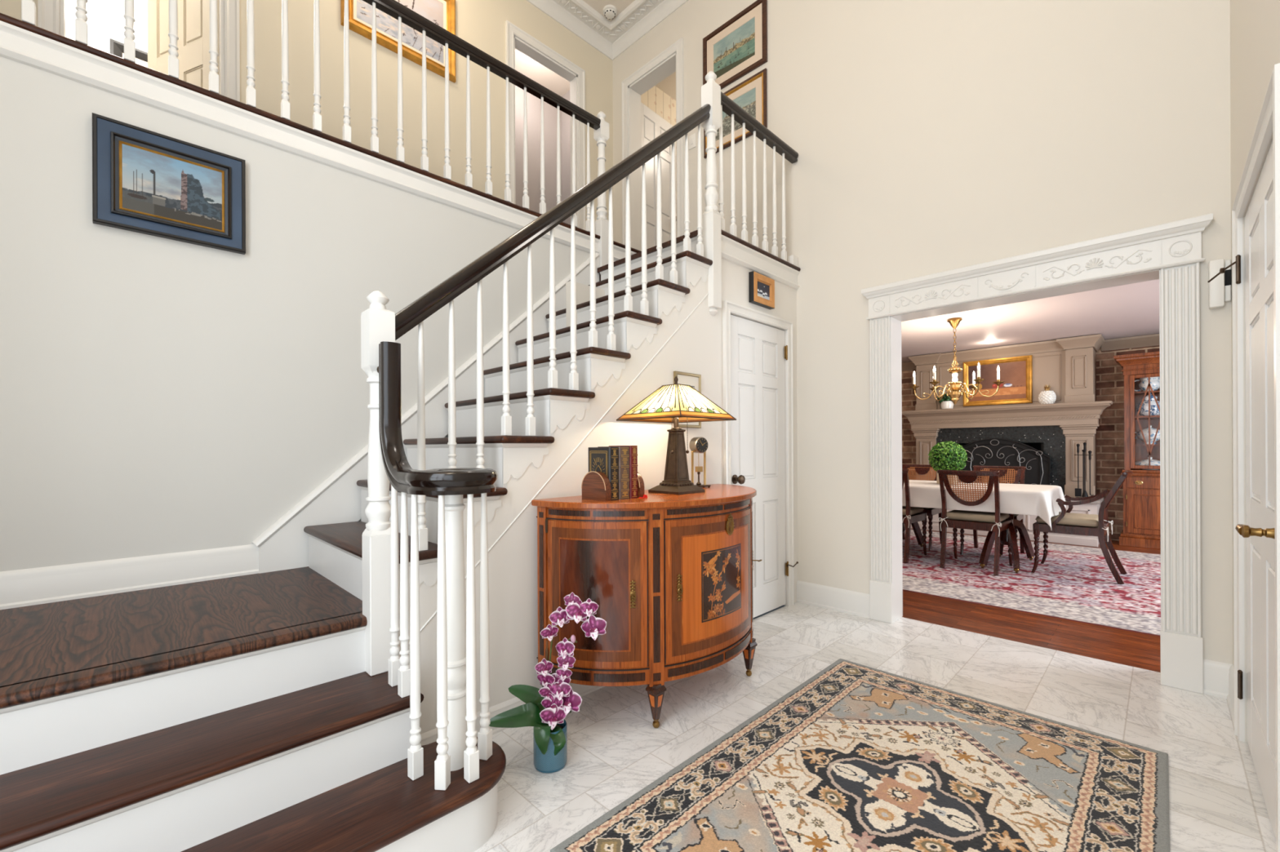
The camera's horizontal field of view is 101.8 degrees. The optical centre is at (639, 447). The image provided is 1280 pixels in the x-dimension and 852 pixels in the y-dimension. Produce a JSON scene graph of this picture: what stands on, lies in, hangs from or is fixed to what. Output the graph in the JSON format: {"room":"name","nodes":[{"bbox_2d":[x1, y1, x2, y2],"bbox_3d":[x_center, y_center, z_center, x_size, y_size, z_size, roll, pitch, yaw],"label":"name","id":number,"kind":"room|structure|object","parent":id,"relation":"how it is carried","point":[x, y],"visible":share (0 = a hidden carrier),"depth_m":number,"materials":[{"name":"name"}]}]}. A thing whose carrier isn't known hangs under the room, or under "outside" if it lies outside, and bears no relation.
{"room":"entrance hall","nodes":[
{"label":"entrance hall","id":0,"kind":"room"},
{"bbox_2d":[0,56,599,571],"bbox_3d":[-1.326,-0.144,2.970,4.810,2.600,0.120,0,0,-45],"label":"wall","id":1,"kind":"structure","parent":0,"point":[158,395],"depth_m":2.25,"materials":[{"name":"white paint"}]},
{"bbox_2d":[0,544,258,609],"bbox_3d":[-2.377,0.518,1.822,1.697,0.135,0.020,0,0,-45],"label":"baseboard","id":2,"kind":"structure","parent":1,"relation":"attached to","point":[54,584],"depth_m":2.10,"materials":[{"name":"white wood"}]},
{"bbox_2d":[92,112,245,254],"bbox_3d":[-1.980,-1.099,2.214,0.482,0.424,0.034,0,0,-45],"label":"framed painting","id":3,"kind":"object","parent":1,"relation":"attached to","point":[139,171],"visible":1,"depth_m":2.19,"materials":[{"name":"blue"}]},
{"bbox_2d":[0,30,625,261],"bbox_3d":[-1.285,-1.494,2.922,4.810,0.100,0.014,0,0,-45],"label":"trim","id":4,"kind":"structure","parent":1,"relation":"attached to","point":[7,40],"depth_m":2.38,"materials":[{"name":"white wood"}]},
{"bbox_2d":[0,0,613,222],"bbox_3d":[-2.015,-2.816,3.650,4.810,2.490,0.100,0,0,-45],"label":"wall","id":5,"kind":"structure","parent":0,"point":[481,24],"depth_m":3.88,"materials":[{"name":"beige paint"}]},
{"bbox_2d":[37,0,239,102],"bbox_3d":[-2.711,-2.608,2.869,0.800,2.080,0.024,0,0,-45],"label":"trim","id":6,"kind":"structure","parent":5,"relation":"attached to","point":[48,11],"depth_m":3.12,"materials":[{"name":"white wood"}]},
{"bbox_2d":[147,0,218,90],"bbox_3d":[-2.885,-2.567,3.281,0.660,1.980,0.036,0,0,21],"label":"door","id":7,"kind":"structure","parent":5,"relation":"in","point":[193,15],"depth_m":3.25,"materials":[{"name":"beige paint"}]},
{"bbox_2d":[340,0,456,83],"bbox_3d":[-1.742,-3.217,3.822,0.810,0.660,0.045,0,0,-45],"label":"framed painting","id":8,"kind":"object","parent":5,"relation":"attached to","point":[442,13],"visible":0.66,"depth_m":3.87,"materials":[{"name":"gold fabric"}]},
{"bbox_2d":[505,20,586,230],"bbox_3d":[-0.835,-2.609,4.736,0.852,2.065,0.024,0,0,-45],"label":"trim","id":9,"kind":"structure","parent":5,"relation":"attached to","point":[511,30],"depth_m":4.70,"materials":[{"name":"white wood"}]},
{"bbox_2d":[65,0,570,224],"bbox_3d":[-2.724,-2.813,4.391,5.050,2.490,1.950,0,0,-45],"label":"wall","id":10,"kind":"structure","parent":0,"point":[533,103],"depth_m":5.66,"materials":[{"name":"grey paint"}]},
{"bbox_2d":[110,38,147,67],"bbox_3d":[-4.010,-2.962,4.322,0.550,0.560,0.035,0,0,-45],"label":"framed picture","id":11,"kind":"object","parent":10,"relation":"attached to","point":[117,48],"visible":0.02,"depth_m":4.18,"materials":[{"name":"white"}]},
{"bbox_2d":[565,280,604,327],"bbox_3d":[0.106,0.050,3.836,1.560,2.200,0.050,0,0,-45],"label":"wall","id":12,"kind":"structure","parent":0,"point":[583,291],"depth_m":3.31,"materials":[{"name":"beige paint"}]},
{"bbox_2d":[515,0,675,100],"bbox_3d":[0.121,-4.101,3.426,7.770,0.100,5.340,0,0,-45],"label":"ceiling","id":13,"kind":"structure","parent":0,"point":[526,65],"depth_m":5.64,"materials":[{"name":"beige paint"}]},
{"bbox_2d":[569,0,647,31],"bbox_3d":[-0.584,-4.043,2.068,4.615,0.048,3.780,0,0,-45],"label":"trim","id":14,"kind":"structure","parent":13,"relation":"attached to","point":[611,25],"depth_m":4.83,"materials":[{"name":"white paint"}]},
{"bbox_2d":[603,4,617,19],"bbox_3d":[-0.279,-4.045,4.846,0.132,0.048,0.132,0,0,-45],"label":"smoke detector","id":15,"kind":"object","parent":13,"relation":"attached to","point":[610,11],"visible":1,"depth_m":4.82,"materials":[{"name":"white plastic"}]},
{"bbox_2d":[398,258,797,733],"bbox_3d":[0.112,-0.072,2.869,2.913,2.444,0.070,0,0,-45],"label":"wall","id":16,"kind":"structure","parent":0,"point":[696,347],"depth_m":2.46,"materials":[{"name":"white paint"}]},
{"bbox_2d":[420,683,604,746],"bbox_3d":[-0.172,1.099,2.518,1.980,0.104,0.020,0,0,-45],"label":"baseboard","id":17,"kind":"structure","parent":16,"relation":"attached to","point":[431,736],"depth_m":2.12,"materials":[{"name":"white wood"}]},
{"bbox_2d":[673,371,701,428],"bbox_3d":[0.274,-0.269,2.967,0.225,0.312,0.020,0,0,-45],"label":"framed print","id":18,"kind":"object","parent":16,"relation":"attached to","point":[694,380],"visible":0.27,"depth_m":2.97,"materials":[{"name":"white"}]},
{"bbox_2d":[722,300,794,606],"bbox_3d":[0.819,0.118,3.506,0.829,2.057,0.024,0,0,-45],"label":"trim","id":19,"kind":"structure","parent":16,"relation":"attached to","point":[728,307],"depth_m":3.75,"materials":[{"name":"white wood"}]},
{"bbox_2d":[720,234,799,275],"bbox_3d":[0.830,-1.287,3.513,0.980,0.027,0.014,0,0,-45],"label":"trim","id":20,"kind":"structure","parent":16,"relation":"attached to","point":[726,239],"depth_m":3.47,"materials":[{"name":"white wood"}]},
{"bbox_2d":[721,240,799,289],"bbox_3d":[0.818,-1.245,3.526,0.980,0.112,0.022,0,0,-45],"label":"trim","id":21,"kind":"structure","parent":16,"relation":"attached to","point":[729,249],"depth_m":3.48,"materials":[{"name":"white wood"}]},
{"bbox_2d":[748,271,774,309],"bbox_3d":[0.824,-1.056,3.504,0.262,0.198,0.040,0,0,-45],"label":"framed painting","id":22,"kind":"object","parent":16,"relation":"attached to","point":[761,287],"visible":1,"depth_m":3.48,"materials":[{"name":"black"}]},
{"bbox_2d":[730,315,798,617],"bbox_3d":[0.842,0.145,3.530,0.760,1.975,0.104,0,0,-45],"label":"door","id":23,"kind":"structure","parent":16,"relation":"in","point":[758,351],"depth_m":3.55,"materials":[{"name":"white wood"}]},
{"bbox_2d":[640,85,676,238],"bbox_3d":[0.718,-2.828,6.440,2.680,2.490,0.100,0,0,-45],"label":"wall","id":24,"kind":"structure","parent":0,"point":[654,99],"depth_m":5.91,"materials":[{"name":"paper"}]},
{"bbox_2d":[474,524,1275,851],"bbox_3d":[2.082,1.166,3.194,9.950,0.050,7.000,0,0,-45],"label":"floor","id":25,"kind":"structure","parent":0,"point":[615,749],"depth_m":2.31,"materials":[{"name":"white stone"}]},
{"bbox_2d":[0,235,712,851],"bbox_3d":[-0.717,-0.157,2.357,4.810,2.620,1.628,0,0,-45],"label":"staircase","id":26,"kind":"structure","parent":25,"relation":"on","point":[242,713],"depth_m":1.51,"materials":[{"name":"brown wood"}]},
{"bbox_2d":[377,341,497,790],"bbox_3d":[-0.650,0.307,1.659,0.257,1.308,0.499,0,0,-45],"label":"railing","id":27,"kind":"object","parent":26,"relation":"on","point":[456,681],"visible":1,"depth_m":1.55,"materials":[{"name":"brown wood"}]},
{"bbox_2d":[360,71,721,675],"bbox_3d":[-0.238,-0.753,2.482,1.990,3.042,0.087,0,0,-45],"label":"stair railing","id":28,"kind":"object","parent":26,"relation":"on","point":[379,324],"visible":0.94,"depth_m":2.18,"materials":[{"name":"white wood"}]},
{"bbox_2d":[488,592,606,773],"bbox_3d":[-0.329,0.836,1.873,0.417,0.632,0.160,0,0,16],"label":"potted orchid","id":29,"kind":"object","parent":25,"relation":"on","point":[545,709],"visible":1,"depth_m":1.85,"materials":[{"name":"purple plant"}]},
{"bbox_2d":[531,484,762,728],"bbox_3d":[0.200,0.684,2.482,1.317,0.930,0.544,0,0,-45],"label":"commode","id":30,"kind":"object","parent":25,"relation":"on","point":[669,577],"visible":0.91,"depth_m":2.14,"materials":[{"name":"brown wood"}]},
{"bbox_2d":[581,471,611,501],"bbox_3d":[-0.186,0.160,2.201,0.032,0.122,0.159,0,0,-45],"label":"bookend","id":31,"kind":"object","parent":30,"relation":"on","point":[595,486],"visible":1,"depth_m":2.18,"materials":[{"name":"brown wood"}]},
{"bbox_2d":[588,447,618,500],"bbox_3d":[-0.157,0.110,2.231,0.054,0.222,0.145,0,0,-45],"label":"book","id":32,"kind":"object","parent":30,"relation":"on","point":[604,460],"visible":0.73,"depth_m":2.19,"materials":[{"name":"leather"}]},
{"bbox_2d":[597,446,629,499],"bbox_3d":[-0.114,0.108,2.274,0.062,0.225,0.145,0,0,-45],"label":"book","id":33,"kind":"object","parent":30,"relation":"on","point":[623,451],"visible":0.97,"depth_m":2.22,"materials":[{"name":"leather"}]},
{"bbox_2d":[608,445,637,498],"bbox_3d":[-0.073,0.106,2.314,0.047,0.229,0.145,0,0,-45],"label":"book","id":34,"kind":"object","parent":30,"relation":"on","point":[633,449],"visible":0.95,"depth_m":2.26,"materials":[{"name":"leather"}]},
{"bbox_2d":[637,471,644,497],"bbox_3d":[-0.046,0.160,2.340,0.030,0.122,0.159,0,0,-45],"label":"bookend","id":35,"kind":"object","parent":30,"relation":"on","point":[640,481],"visible":0.27,"depth_m":2.28,"materials":[{"name":"brown wood"}]},
{"bbox_2d":[616,376,736,494],"bbox_3d":[0.178,-0.066,2.550,0.421,0.570,0.421,0,0,-45],"label":"table lamp","id":36,"kind":"object","parent":30,"relation":"on","point":[676,403],"visible":1,"depth_m":2.50,"materials":[{"name":"beige glass"}]},
{"bbox_2d":[688,436,711,487],"bbox_3d":[0.324,0.082,2.857,0.120,0.278,0.066,0,0,-31],"label":"clock","id":37,"kind":"object","parent":30,"relation":"on","point":[697,445],"visible":0.81,"depth_m":2.84,"materials":[{"name":"brown metal"}]},
{"bbox_2d":[549,658,1169,851],"bbox_3d":[0.850,1.143,1.703,1.884,0.006,1.244,0,0,-45],"label":"area rug","id":38,"kind":"object","parent":25,"relation":"on","point":[855,757],"visible":1,"depth_m":1.75,"materials":[{"name":"fabric"}]},
{"bbox_2d":[902,333,1112,547],"bbox_3d":[4.707,-0.086,6.841,0.765,2.430,2.250,0,0,-45],"label":"fireplace","id":39,"kind":"object","parent":25,"relation":"on","point":[1068,365],"visible":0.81,"depth_m":6.40,"materials":[{"name":"beige paint"}]},
{"bbox_2d":[937,393,953,408],"bbox_3d":[4.211,-0.632,7.118,0.215,0.224,0.262,0,0,-45],"label":"potted plant","id":40,"kind":"object","parent":39,"relation":"on","point":[948,404],"visible":0.6,"depth_m":7.06,"materials":[{"name":"green plant"}]},
{"bbox_2d":[963,355,1032,406],"bbox_3d":[4.633,-0.856,6.767,0.040,0.600,0.755,0,0,-45],"label":"framed painting","id":41,"kind":"object","parent":39,"relation":"attached to","point":[1016,372],"visible":0.89,"depth_m":6.72,"materials":[{"name":"paint"}]},
{"bbox_2d":[958,438,1050,484],"bbox_3d":[4.569,0.241,6.702,0.130,0.720,1.136,0,0,-45],"label":"fire screen","id":42,"kind":"object","parent":39,"relation":"on","point":[992,451],"visible":0.63,"depth_m":6.59,"materials":[{"name":"black metal"}]},
{"bbox_2d":[902,400,1112,429],"bbox_3d":[4.570,-0.393,6.706,0.260,0.255,2.250,0,0,-45],"label":"mantel shelf","id":43,"kind":"object","parent":39,"relation":"attached to","point":[1072,414],"depth_m":6.55,"materials":[{"name":"beige paint"}]},
{"bbox_2d":[1038,383,1056,404],"bbox_3d":[4.968,-0.653,6.347,0.176,0.259,0.172,0,0,-14],"label":"pumpkin","id":44,"kind":"object","parent":39,"relation":"on","point":[1047,397],"visible":0.96,"depth_m":6.30,"materials":[{"name":"white ceramic"}]},
{"bbox_2d":[1074,449,1093,497],"bbox_3d":[5.163,0.309,6.055,0.100,0.573,0.165,0,0,-45],"label":"stand","id":45,"kind":"object","parent":39,"relation":"on","point":[1082,451],"visible":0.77,"depth_m":6.06,"materials":[{"name":"black metal"}]},
{"bbox_2d":[1075,443,1081,497],"bbox_3d":[5.117,0.262,6.076,0.030,0.619,0.060,0,0,-45],"label":"tool","id":46,"kind":"object","parent":45,"relation":"hanging from","point":[1077,491],"visible":1,"depth_m":6.07,"materials":[{"name":"black metal"}]},
{"bbox_2d":[1081,442,1088,497],"bbox_3d":[5.159,0.255,6.034,0.057,0.634,0.060,0,0,-45],"label":"tool","id":47,"kind":"object","parent":45,"relation":"hanging from","point":[1085,493],"visible":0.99,"depth_m":6.03,"materials":[{"name":"black metal"}]},
{"bbox_2d":[1088,450,1093,496],"bbox_3d":[5.197,0.297,5.996,0.030,0.528,0.049,0,0,-45],"label":"tool","id":48,"kind":"object","parent":45,"relation":"hanging from","point":[1089,451],"visible":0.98,"depth_m":6.00,"materials":[{"name":"black metal"}]},
{"bbox_2d":[902,529,1160,636],"bbox_3d":[3.482,1.129,5.080,3.265,0.008,5.700,0,0,-45],"label":"area rug","id":49,"kind":"object","parent":25,"relation":"on","point":[1077,584],"visible":0.32,"depth_m":4.36,"materials":[{"name":"fabric"}]},
{"bbox_2d":[902,468,927,563],"bbox_3d":[2.624,0.669,5.414,0.600,0.925,0.508,0,0,-45],"label":"dining chair","id":50,"kind":"object","parent":49,"relation":"on","point":[910,515],"visible":0.41,"depth_m":5.13,"materials":[{"name":"brown wood"}]},
{"bbox_2d":[902,506,923,515],"bbox_3d":[2.663,0.648,5.453,0.428,0.065,0.452,0,0,-45],"label":"cushion","id":51,"kind":"object","parent":50,"relation":"on","point":[913,511],"depth_m":5.28,"materials":[{"name":"fabric"}]},
{"bbox_2d":[902,464,942,551],"bbox_3d":[3.210,0.667,6.061,0.600,0.925,0.508,0,0,-45],"label":"dining chair","id":52,"kind":"object","parent":49,"relation":"on","point":[922,469],"visible":0.38,"depth_m":6.15,"materials":[{"name":"brown wood"}]},
{"bbox_2d":[902,513,1035,573],"bbox_3d":[3.185,0.755,5.380,0.900,0.742,1.700,0,0,-45],"label":"dining table","id":53,"kind":"object","parent":49,"relation":"on","point":[989,540],"visible":0.35,"depth_m":4.97,"materials":[{"name":"brown wood"}]},
{"bbox_2d":[902,480,1066,529],"bbox_3d":[3.184,0.538,5.380,1.031,0.327,1.826,0,0,-45],"label":"tablecloth","id":54,"kind":"object","parent":53,"relation":"on","point":[1040,500],"visible":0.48,"depth_m":4.75,"materials":[{"name":"white fabric"}]},
{"bbox_2d":[928,440,967,484],"bbox_3d":[3.154,0.152,5.338,0.356,0.443,0.353,0,0,-45],"label":"topiary","id":55,"kind":"object","parent":54,"relation":"on","point":[946,455],"visible":0.87,"depth_m":5.24,"materials":[{"name":"green plant"}]},
{"bbox_2d":[937,469,1013,575],"bbox_3d":[3.157,0.667,4.903,0.600,0.925,0.508,0,0,-45],"label":"dining chair","id":56,"kind":"object","parent":49,"relation":"on","point":[997,522],"visible":0.94,"depth_m":4.77,"materials":[{"name":"brown wood"}]},
{"bbox_2d":[946,510,1008,523],"bbox_3d":[3.195,0.645,4.941,0.428,0.065,0.452,0,0,-45],"label":"cushion","id":57,"kind":"object","parent":56,"relation":"on","point":[953,515],"depth_m":4.82,"materials":[{"name":"fabric"}]},
{"bbox_2d":[960,465,1026,554],"bbox_3d":[3.750,0.664,5.519,0.600,0.925,0.508,0,0,-45],"label":"dining chair","id":58,"kind":"object","parent":49,"relation":"on","point":[1020,470],"visible":0.29,"depth_m":5.59,"materials":[{"name":"brown wood"}]},
{"bbox_2d":[1031,470,1133,584],"bbox_3d":[3.932,0.665,4.629,0.554,0.929,0.662,0,0,-45],"label":"armchair","id":59,"kind":"object","parent":49,"relation":"on","point":[1066,522],"visible":0.98,"depth_m":4.51,"materials":[{"name":"brown wood"}]},
{"bbox_2d":[1035,512,1098,527],"bbox_3d":[3.872,0.642,4.689,0.498,0.065,0.428,0,0,-45],"label":"cushion","id":60,"kind":"object","parent":59,"relation":"on","point":[1068,520],"depth_m":4.53,"materials":[{"name":"fabric"}]},
{"bbox_2d":[1113,351,1160,549],"bbox_3d":[6.059,0.033,5.692,0.470,2.180,1.275,0,0,-45],"label":"china cabinet","id":61,"kind":"object","parent":25,"relation":"on","point":[1141,491],"visible":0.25,"depth_m":5.89,"materials":[{"name":"brown wood"}]},
{"bbox_2d":[1134,377,1159,391],"bbox_3d":[5.813,-0.723,5.958,0.203,0.171,0.222,0,0,-5],"label":"pitcher","id":62,"kind":"object","parent":61,"relation":"on","point":[1154,381],"visible":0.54,"depth_m":5.89,"materials":[{"name":"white ceramic"}]},
{"bbox_2d":[1134,425,1159,444],"bbox_3d":[5.824,-0.147,5.942,0.233,0.220,0.229,0,0,1],"label":"tureen","id":63,"kind":"object","parent":61,"relation":"on","point":[1145,431],"visible":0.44,"depth_m":5.89,"materials":[{"name":"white ceramic"}]},
{"bbox_2d":[1134,457,1159,470],"bbox_3d":[5.825,0.178,5.942,0.288,0.150,0.290,0,0,-2],"label":"covered dish","id":64,"kind":"object","parent":61,"relation":"on","point":[1144,462],"visible":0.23,"depth_m":5.89,"materials":[{"name":"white ceramic"}]},
{"bbox_2d":[1134,391,1159,445],"bbox_3d":[6.095,-0.330,5.729,0.325,0.615,1.065,0,0,-45],"label":"shelf","id":65,"kind":"object","parent":61,"relation":"attached to","point":[1144,421],"depth_m":6.11,"materials":[{"name":"brown wood"}]},
{"bbox_2d":[1136,393,1159,416],"bbox_3d":[5.822,-0.492,5.942,0.222,0.280,0.224,0,0,-45],"label":"ginger jar","id":66,"kind":"object","parent":61,"relation":"on","point":[1154,411],"visible":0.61,"depth_m":5.89,"materials":[{"name":"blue ceramic"}]},
{"bbox_2d":[612,0,1232,664],"bbox_3d":[1.287,-1.466,3.861,0.160,5.220,4.450,0,0,-45],"label":"wall","id":67,"kind":"structure","parent":0,"point":[928,137],"depth_m":3.17,"materials":[{"name":"beige paint"}]},
{"bbox_2d":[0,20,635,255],"bbox_3d":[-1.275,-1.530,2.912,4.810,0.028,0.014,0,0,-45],"label":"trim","id":68,"kind":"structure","parent":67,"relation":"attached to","point":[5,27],"depth_m":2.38,"materials":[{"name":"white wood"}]},
{"bbox_2d":[0,13,640,253],"bbox_3d":[-1.312,-1.559,2.949,4.810,0.030,0.138,0,0,-45],"label":"trim","id":69,"kind":"structure","parent":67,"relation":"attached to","point":[4,18],"depth_m":2.37,"materials":[{"name":"brown wood"}]},
{"bbox_2d":[21,0,608,267],"bbox_3d":[-1.625,-1.923,2.588,3.858,1.200,0.086,0,0,-45],"label":"railing","id":70,"kind":"object","parent":69,"relation":"on","point":[393,8],"visible":0.92,"depth_m":2.96,"materials":[{"name":"white wood"}]},
{"bbox_2d":[525,0,688,60],"bbox_3d":[-0.515,-4.008,2.137,4.810,0.120,4.170,0,0,-45],"label":"trim","id":71,"kind":"structure","parent":67,"relation":"attached to","point":[552,9],"depth_m":4.92,"materials":[{"name":"white"}]},
{"bbox_2d":[557,0,659,38],"bbox_3d":[-0.284,-4.041,3.928,1.778,0.016,1.778,0,0,-45],"label":"trim","id":72,"kind":"structure","parent":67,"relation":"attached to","point":[563,2],"depth_m":4.88,"materials":[{"name":"white paint"}]},
{"bbox_2d":[621,37,684,244],"bbox_3d":[0.106,-2.613,4.913,0.024,2.065,0.790,0,0,-45],"label":"trim","id":73,"kind":"structure","parent":67,"relation":"attached to","point":[677,47],"depth_m":4.68,"materials":[{"name":"white wood"}]},
{"bbox_2d":[628,53,676,251],"bbox_3d":[0.171,-2.576,4.978,0.160,1.990,0.640,0,0,-45],"label":"trim","id":74,"kind":"structure","parent":67,"relation":"attached to","point":[667,68],"depth_m":5.17,"materials":[{"name":"white wood"}]},
{"bbox_2d":[640,102,676,248],"bbox_3d":[0.187,-2.573,5.521,0.110,1.965,0.692,0,0,42],"label":"door","id":75,"kind":"structure","parent":67,"relation":"in","point":[652,126],"depth_m":5.53,"materials":[{"name":"white wood"}]},
{"bbox_2d":[688,133,695,150],"bbox_3d":[0.458,-2.687,4.568,0.010,0.120,0.077,0,0,-45],"label":"light switch","id":76,"kind":"object","parent":67,"relation":"attached to","point":[691,138],"visible":1,"depth_m":4.56,"materials":[{"name":"white plastic"}]},
{"bbox_2d":[597,229,800,273],"bbox_3d":[0.436,-1.315,3.849,1.064,0.032,1.065,0,0,-45],"label":"trim","id":77,"kind":"structure","parent":67,"relation":"attached to","point":[695,233],"depth_m":3.46,"materials":[{"name":"brown wood"}]},
{"bbox_2d":[718,91,798,266],"bbox_3d":[0.808,-1.760,3.527,0.981,0.854,0.062,0,0,-45],"label":"gallery railing","id":78,"kind":"object","parent":77,"relation":"on","point":[729,107],"visible":0.91,"depth_m":3.48,"materials":[{"name":"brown wood"}]},
{"bbox_2d":[702,0,767,89],"bbox_3d":[0.762,-3.251,4.250,0.024,0.515,0.620,0,0,-45],"label":"framed print","id":79,"kind":"object","parent":67,"relation":"attached to","point":[738,47],"visible":0.98,"depth_m":4.21,"materials":[{"name":"brown wood"}]},
{"bbox_2d":[703,68,767,158],"bbox_3d":[0.765,-2.711,4.249,0.024,0.455,0.608,0,0,-45],"label":"framed print","id":80,"kind":"object","parent":67,"relation":"attached to","point":[750,95],"visible":0.44,"depth_m":4.16,"materials":[{"name":"white paper"}]},
{"bbox_2d":[796,580,870,618],"bbox_3d":[1.360,1.065,3.672,0.020,0.157,0.545,0,0,-45],"label":"baseboard","id":81,"kind":"structure","parent":67,"relation":"attached to","point":[852,602],"depth_m":3.66,"materials":[{"name":"white wood"}]},
{"bbox_2d":[869,315,893,623],"bbox_3d":[1.587,0.143,3.432,0.030,2.000,0.140,0,0,-45],"label":"trim","id":82,"kind":"structure","parent":67,"relation":"attached to","point":[881,587],"depth_m":3.42,"materials":[{"name":"white wood"}]},
{"bbox_2d":[889,269,1162,630],"bbox_3d":[2.140,0.132,3.014,0.194,2.016,1.276,0,0,-45],"label":"trim","id":83,"kind":"structure","parent":67,"relation":"attached to","point":[895,321],"depth_m":3.39,"materials":[{"name":"white wood"}]},
{"bbox_2d":[860,213,1213,320],"bbox_3d":[2.055,-0.958,2.934,0.062,0.205,1.584,0,0,-45],"label":"trim","id":84,"kind":"structure","parent":67,"relation":"attached to","point":[1179,242],"depth_m":2.78,"materials":[{"name":"white wood"}]},
{"bbox_2d":[1160,262,1203,693],"bbox_3d":[2.555,0.138,2.459,0.030,2.000,0.140,0,0,-45],"label":"trim","id":85,"kind":"structure","parent":67,"relation":"attached to","point":[1181,640],"depth_m":2.45,"materials":[{"name":"white wood"}]},
{"bbox_2d":[1203,658,1232,698],"bbox_3d":[2.642,1.060,2.383,0.020,0.157,0.100,0,0,-45],"label":"baseboard","id":86,"kind":"structure","parent":67,"relation":"attached to","point":[1215,673],"depth_m":2.38,"materials":[{"name":"white wood"}]},
{"bbox_2d":[1208,258,1231,309],"bbox_3d":[2.635,-0.745,2.364,0.045,0.215,0.068,0,0,-45],"label":"door chime","id":87,"kind":"object","parent":67,"relation":"attached to","point":[1220,288],"visible":0.99,"depth_m":2.35,"materials":[{"name":"white plastic"}]},
{"bbox_2d":[936,471,958,484],"bbox_3d":[3.155,0.306,5.338,0.160,0.135,0.160,0,0,-45],"label":"planter","id":88,"kind":"object","parent":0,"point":[937,474],"depth_m":5.32,"materials":[{"name":"white ceramic"}]},
{"bbox_2d":[901,279,1159,362],"bbox_3d":[3.832,-1.337,4.947,4.980,0.060,7.000,0,0,-45],"label":"ceiling","id":89,"kind":"structure","parent":0,"point":[1130,310],"depth_m":5.41,"materials":[{"name":"white paint"}]},
{"bbox_2d":[909,317,1004,404],"bbox_3d":[3.194,-0.869,5.279,0.795,0.870,0.789,0,0,-45],"label":"chandelier","id":90,"kind":"object","parent":89,"relation":"hanging from","point":[954,386],"visible":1,"depth_m":5.24,"materials":[{"name":"gold metal"}]},
{"bbox_2d":[901,345,1159,540],"bbox_3d":[5.532,-0.095,6.632,0.100,2.440,7.000,0,0,-45],"label":"brick wall","id":91,"kind":"structure","parent":0,"point":[1109,375],"depth_m":6.36,"materials":[{"name":"brown brick"}]},
{"bbox_2d":[901,361,915,371],"bbox_3d":[3.654,-1.239,8.387,0.080,0.125,1.670,0,0,-45],"label":"trim","id":92,"kind":"structure","parent":91,"relation":"attached to","point":[908,366],"depth_m":7.94,"materials":[{"name":"beige paint"}]},
{"bbox_2d":[1101,333,1159,351],"bbox_3d":[6.722,-1.253,5.303,0.080,0.125,3.030,0,0,-45],"label":"trim","id":93,"kind":"structure","parent":91,"relation":"attached to","point":[1148,340],"depth_m":6.18,"materials":[{"name":"beige paint"}]},
{"bbox_2d":[1230,0,1279,742],"bbox_3d":[1.010,-1.465,0.616,4.810,5.220,0.120,0,0,-45],"label":"wall","id":94,"kind":"structure","parent":0,"point":[1255,24],"depth_m":1.96,"materials":[{"name":"beige paint"}]},
{"bbox_2d":[1226,664,1234,727],"bbox_3d":[2.539,1.060,2.224,0.390,0.157,0.020,0,0,-45],"label":"baseboard","id":95,"kind":"structure","parent":94,"relation":"attached to","point":[1230,697],"depth_m":2.26,"materials":[{"name":"white wood"}]},
{"bbox_2d":[1207,141,1275,839],"bbox_3d":[2.013,0.122,1.726,1.096,2.010,0.128,0,0,-45],"label":"door","id":96,"kind":"structure","parent":94,"relation":"in","point":[1259,530],"depth_m":1.69,"materials":[{"name":"white wood"}]},
{"bbox_2d":[1231,62,1279,851],"bbox_3d":[1.978,0.095,1.674,1.109,2.092,0.024,0,0,-45],"label":"trim","id":97,"kind":"structure","parent":94,"relation":"attached to","point":[1268,122],"depth_m":1.73,"materials":[{"name":"white wood"}]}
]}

